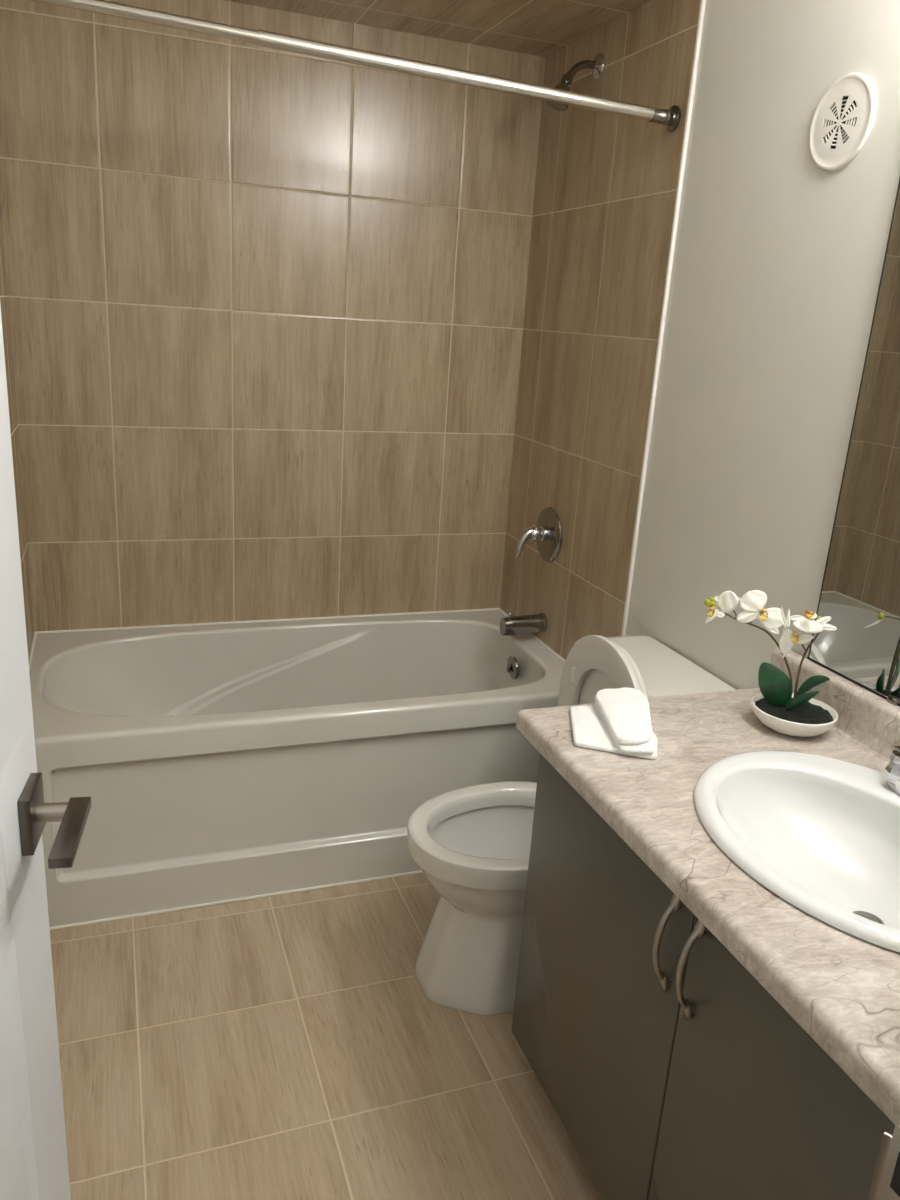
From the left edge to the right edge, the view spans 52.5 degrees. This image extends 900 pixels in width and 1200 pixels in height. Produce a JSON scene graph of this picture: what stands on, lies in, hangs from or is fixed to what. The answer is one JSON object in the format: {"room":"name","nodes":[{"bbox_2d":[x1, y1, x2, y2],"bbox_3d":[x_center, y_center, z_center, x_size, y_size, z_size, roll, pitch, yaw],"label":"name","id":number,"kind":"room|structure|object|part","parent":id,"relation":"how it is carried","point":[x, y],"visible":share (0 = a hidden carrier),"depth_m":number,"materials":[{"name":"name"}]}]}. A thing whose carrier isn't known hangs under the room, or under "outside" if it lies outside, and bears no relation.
{"room":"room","nodes":[
{"label":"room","id":0,"kind":"room"},
{"bbox_2d":[0,189,33,659],"bbox_3d":[-0.799,-0.210,1.329,0.100,2.460,2.560,-3,18,-20],"label":"wall","id":1,"kind":"structure","parent":0,"point":[4,297],"depth_m":2.42,"materials":[{"name":"tile"}]},
{"bbox_2d":[0,0,545,631],"bbox_3d":[-0.500,-0.642,2.790,1.700,2.460,0.100,-3,18,-20],"label":"wall","id":2,"kind":"structure","parent":0,"point":[267,305],"depth_m":2.66,"materials":[{"name":"tile"}]},
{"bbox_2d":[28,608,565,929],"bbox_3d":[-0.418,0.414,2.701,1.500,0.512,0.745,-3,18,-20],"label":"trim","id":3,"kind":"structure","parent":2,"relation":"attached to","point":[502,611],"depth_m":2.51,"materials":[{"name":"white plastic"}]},
{"bbox_2d":[29,610,564,926],"bbox_3d":[-0.418,0.415,2.702,1.496,0.503,0.736,-3,18,-20],"label":"bathtub","id":4,"kind":"object","parent":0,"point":[214,762],"visible":0.91,"depth_m":2.41,"materials":[{"name":"ceramic"}]},
{"bbox_3d":[0.187,0.214,2.860,0.018,0.028,0.015,-3,18,-20],"label":"drain lever","id":5,"kind":"part","parent":4,"relation":"part of","materials":[{"name":"silver metal"}]},
{"bbox_3d":[0.198,0.212,2.865,0.018,0.076,0.076,-3,18,-20],"label":"overflow plate","id":6,"kind":"part","parent":4,"relation":"part of","materials":[{"name":"silver metal"}]},
{"bbox_2d":[50,873,604,1199],"bbox_3d":[-0.136,1.186,1.298,3.200,0.100,4.100,-3,18,-20],"label":"floor","id":7,"kind":"structure","parent":0,"point":[290,1046],"depth_m":1.85,"materials":[{"name":"tile"}]},
{"bbox_2d":[407,635,735,1014],"bbox_3d":[0.238,0.485,2.088,0.686,0.817,0.488,-3,18,-20],"label":"toilet","id":8,"kind":"object","parent":7,"relation":"on","point":[471,844],"visible":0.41,"depth_m":2.03,"materials":[{"name":"ceramic"}]},
{"bbox_3d":[0.338,0.273,2.064,0.018,0.386,0.376,-3,18,-20],"label":"seat","id":9,"kind":"part","parent":8,"relation":"part of","materials":[{"name":"plastic"}]},
{"bbox_3d":[0.355,0.276,2.071,0.014,0.378,0.362,-3,18,-20],"label":"lid","id":10,"kind":"part","parent":8,"relation":"part of","materials":[{"name":"plastic"}]},
{"bbox_3d":[0.479,0.179,2.077,0.215,0.038,0.488,-3,18,-20],"label":"tank lid","id":11,"kind":"part","parent":8,"relation":"part of","materials":[{"name":"ceramic"}]},
{"bbox_2d":[512,754,894,1199],"bbox_3d":[0.549,0.746,1.423,0.577,0.753,0.985,-3,18,-20],"label":"vanity cabinet","id":12,"kind":"object","parent":7,"relation":"on","point":[671,1071],"visible":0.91,"depth_m":1.33,"materials":[{"name":"grey wood"}]},
{"bbox_3d":[0.237,0.639,1.546,0.018,0.655,0.488,-3,18,-20],"label":"door","id":13,"kind":"part","parent":12,"relation":"part of","materials":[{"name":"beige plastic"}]},
{"bbox_3d":[0.301,0.481,1.278,0.035,0.167,0.018,-3,18,-20],"label":"handle","id":14,"kind":"part","parent":12,"relation":"part of","materials":[{"name":"silver metal"}]},
{"bbox_3d":[0.321,0.498,1.227,0.035,0.167,0.018,-3,18,-20],"label":"handle","id":15,"kind":"part","parent":12,"relation":"part of","materials":[{"name":"silver metal"}]},
{"bbox_2d":[516,647,899,1125],"bbox_3d":[0.572,0.319,1.306,0.582,0.124,1.025,-3,18,-20],"label":"countertop","id":16,"kind":"structure","parent":12,"relation":"on","point":[842,988],"depth_m":1.28,"materials":[{"name":"stone"}]},
{"bbox_2d":[570,687,657,759],"bbox_3d":[0.290,0.207,1.614,0.146,0.044,0.233,5,17,3],"label":"washcloth","id":17,"kind":"object","parent":16,"relation":"on","point":[618,721],"visible":1,"depth_m":1.58,"materials":[{"name":"white fabric"}]},
{"bbox_2d":[704,590,837,736],"bbox_3d":[0.585,0.114,1.636,0.247,0.246,0.149,3,17,-4],"label":"orchid plant","id":18,"kind":"object","parent":16,"relation":"on","point":[796,714],"visible":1,"depth_m":1.64,"materials":[{"name":"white plant"}]},
{"bbox_3d":[0.473,0.021,1.655,0.016,0.018,0.017,6,17,7],"label":"flower","id":19,"kind":"part","parent":18,"relation":"part of","materials":[{"name":"yellow plant"}]},
{"bbox_3d":[0.561,0.110,1.665,0.114,0.161,0.089,-3,18,-20],"label":"stem","id":20,"kind":"part","parent":18,"relation":"part of","materials":[{"name":"plant"}]},
{"bbox_3d":[0.556,0.025,1.619,0.019,0.021,0.024,-3,18,-20],"label":"flower","id":21,"kind":"part","parent":18,"relation":"part of","materials":[{"name":"yellow plant"}]},
{"bbox_3d":[0.611,0.066,1.615,0.019,0.019,0.015,9,18,17],"label":"flower","id":22,"kind":"part","parent":18,"relation":"part of","materials":[{"name":"yellow plant"}]},
{"bbox_3d":[0.628,0.214,1.670,0.149,0.039,0.149,-3,18,-20],"label":"dish","id":23,"kind":"part","parent":18,"relation":"part of","materials":[{"name":"white ceramic"}]},
{"bbox_3d":[0.639,0.123,1.637,0.016,0.162,0.023,-3,18,-20],"label":"stem","id":24,"kind":"part","parent":18,"relation":"part of","materials":[{"name":"plant"}]},
{"bbox_3d":[0.626,0.026,1.593,0.021,0.018,0.025,15,20,32],"label":"flower","id":25,"kind":"part","parent":18,"relation":"part of","materials":[{"name":"yellow plant"}]},
{"bbox_2d":[694,751,899,952],"bbox_3d":[0.590,0.396,1.315,0.445,0.136,0.545,-3,18,-20],"label":"sink","id":26,"kind":"object","parent":16,"relation":"in","point":[820,833],"visible":0.93,"depth_m":1.43,"materials":[{"name":"ceramic"}]},
{"bbox_2d":[884,744,899,794],"bbox_3d":[0.704,0.279,1.320,0.148,0.099,0.292,-3,18,-20],"label":"faucet","id":27,"kind":"object","parent":16,"relation":"on","point":[892,771],"visible":1,"depth_m":1.42,"materials":[{"name":"silver metal"}]},
{"bbox_3d":[0.739,0.317,1.346,0.040,0.016,0.236,-3,18,-20],"label":"plate","id":28,"kind":"part","parent":27,"relation":"part of","materials":[{"name":"silver metal"}]},
{"bbox_3d":[0.715,0.239,1.445,0.024,0.018,0.053,8,18,14],"label":"lever","id":29,"kind":"part","parent":27,"relation":"part of","materials":[{"name":"silver metal"}]},
{"bbox_3d":[0.698,0.274,1.315,0.133,0.088,0.038,-3,18,-20],"label":"spout","id":30,"kind":"part","parent":27,"relation":"part of","materials":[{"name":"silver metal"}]},
{"bbox_3d":[0.404,0.786,1.106,0.018,0.655,0.491,-3,18,-20],"label":"door","id":31,"kind":"part","parent":12,"relation":"part of","materials":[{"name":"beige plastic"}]},
{"bbox_2d":[226,0,650,56],"bbox_3d":[0.018,-1.143,0.577,3.200,0.333,4.100,-3,18,-20],"label":"ceiling","id":32,"kind":"structure","parent":0,"point":[542,28],"depth_m":2.40,"materials":[{"name":"tile"}]},
{"bbox_2d":[500,0,899,698],"bbox_3d":[0.703,-0.280,1.877,0.100,2.460,2.560,-3,18,-20],"label":"wall","id":33,"kind":"structure","parent":0,"point":[778,257],"depth_m":2.07,"materials":[{"name":"paint"}]},
{"bbox_2d":[30,0,680,131],"bbox_3d":[-0.179,-1.101,1.851,1.492,0.094,0.055,-3,18,-20],"label":"shower curtain rod","id":34,"kind":"object","parent":33,"relation":"attached to","point":[670,118],"visible":1,"depth_m":1.85,"materials":[{"name":"silver metal"}]},
{"bbox_2d":[500,612,546,635],"bbox_3d":[0.229,0.072,2.868,0.138,0.077,0.062,-3,18,-20],"label":"tub spout","id":35,"kind":"object","parent":33,"relation":"attached to","point":[511,625],"visible":1,"depth_m":2.85,"materials":[{"name":"silver metal"}]},
{"bbox_2d":[515,507,561,561],"bbox_3d":[0.254,-0.199,2.799,0.116,0.170,0.170,-3,18,-20],"label":"shower valve","id":36,"kind":"object","parent":33,"relation":"attached to","point":[547,533],"visible":1,"depth_m":2.78,"materials":[{"name":"silver metal"}]},
{"bbox_3d":[0.230,-0.180,2.796,0.066,0.101,0.040,-3,18,-20],"label":"lever","id":37,"kind":"part","parent":36,"relation":"part of","materials":[{"name":"silver metal"}]},
{"bbox_2d":[546,52,604,111],"bbox_3d":[0.326,-1.372,2.408,0.146,0.150,0.065,-3,18,-20],"label":"showerhead","id":38,"kind":"object","parent":33,"relation":"attached to","point":[597,65],"visible":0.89,"depth_m":2.40,"materials":[{"name":"silver metal"}]},
{"bbox_3d":[0.347,-1.397,2.409,0.094,0.057,0.020,-3,18,-20],"label":"shower arm","id":39,"kind":"part","parent":38,"relation":"part of","materials":[{"name":"silver metal"}]},
{"bbox_2d":[621,0,705,635],"bbox_3d":[0.494,-0.389,2.286,0.010,2.400,0.010,-3,18,-20],"label":"trim","id":40,"kind":"structure","parent":33,"relation":"attached to","point":[702,2],"depth_m":2.18,"materials":[{"name":"white plastic"}]},
{"bbox_2d":[770,647,899,762],"bbox_3d":[0.829,0.289,1.393,0.036,0.086,1.025,-3,18,-20],"label":"backsplash","id":41,"kind":"structure","parent":33,"relation":"attached to","point":[865,718],"depth_m":1.64,"materials":[{"name":"stone"}]},
{"bbox_2d":[809,73,875,170],"bbox_3d":[0.705,-0.862,1.647,0.008,0.158,0.158,-3,18,-20],"label":"air vent","id":42,"kind":"object","parent":33,"relation":"in","point":[849,123],"visible":1,"depth_m":1.64,"materials":[{"name":"white plastic"}]},
{"bbox_2d":[807,179,899,705],"bbox_3d":[0.890,-0.210,1.214,0.013,0.978,0.946,-3,18,-20],"label":"mirror","id":43,"kind":"object","parent":33,"relation":"attached to","point":[860,588],"visible":1,"depth_m":1.61,"materials":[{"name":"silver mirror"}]},
{"bbox_3d":[0.366,0.119,0.515,1.700,2.460,0.120,-3,18,-20],"label":"wall","id":44,"kind":"structure","parent":0,"visible":0},
{"bbox_2d":[0,304,90,1199],"bbox_3d":[-0.390,0.226,0.721,0.102,2.020,0.700,0,18,-12],"label":"door","id":45,"kind":"structure","parent":44,"relation":"in","point":[33,1146],"depth_m":0.98,"materials":[{"name":"white paint"}]},
{"bbox_3d":[-0.406,0.247,0.977,0.022,0.012,0.123,0,18,-12],"label":"handle lever","id":46,"kind":"part","parent":45,"relation":"part of","materials":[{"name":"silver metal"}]},
{"bbox_2d":[867,1124,899,1199],"bbox_3d":[0.011,0.321,0.451,0.749,2.069,0.126,-3,18,-20],"label":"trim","id":47,"kind":"structure","parent":44,"relation":"attached to","point":[885,1184],"depth_m":0.66,"materials":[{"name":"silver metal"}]}
]}

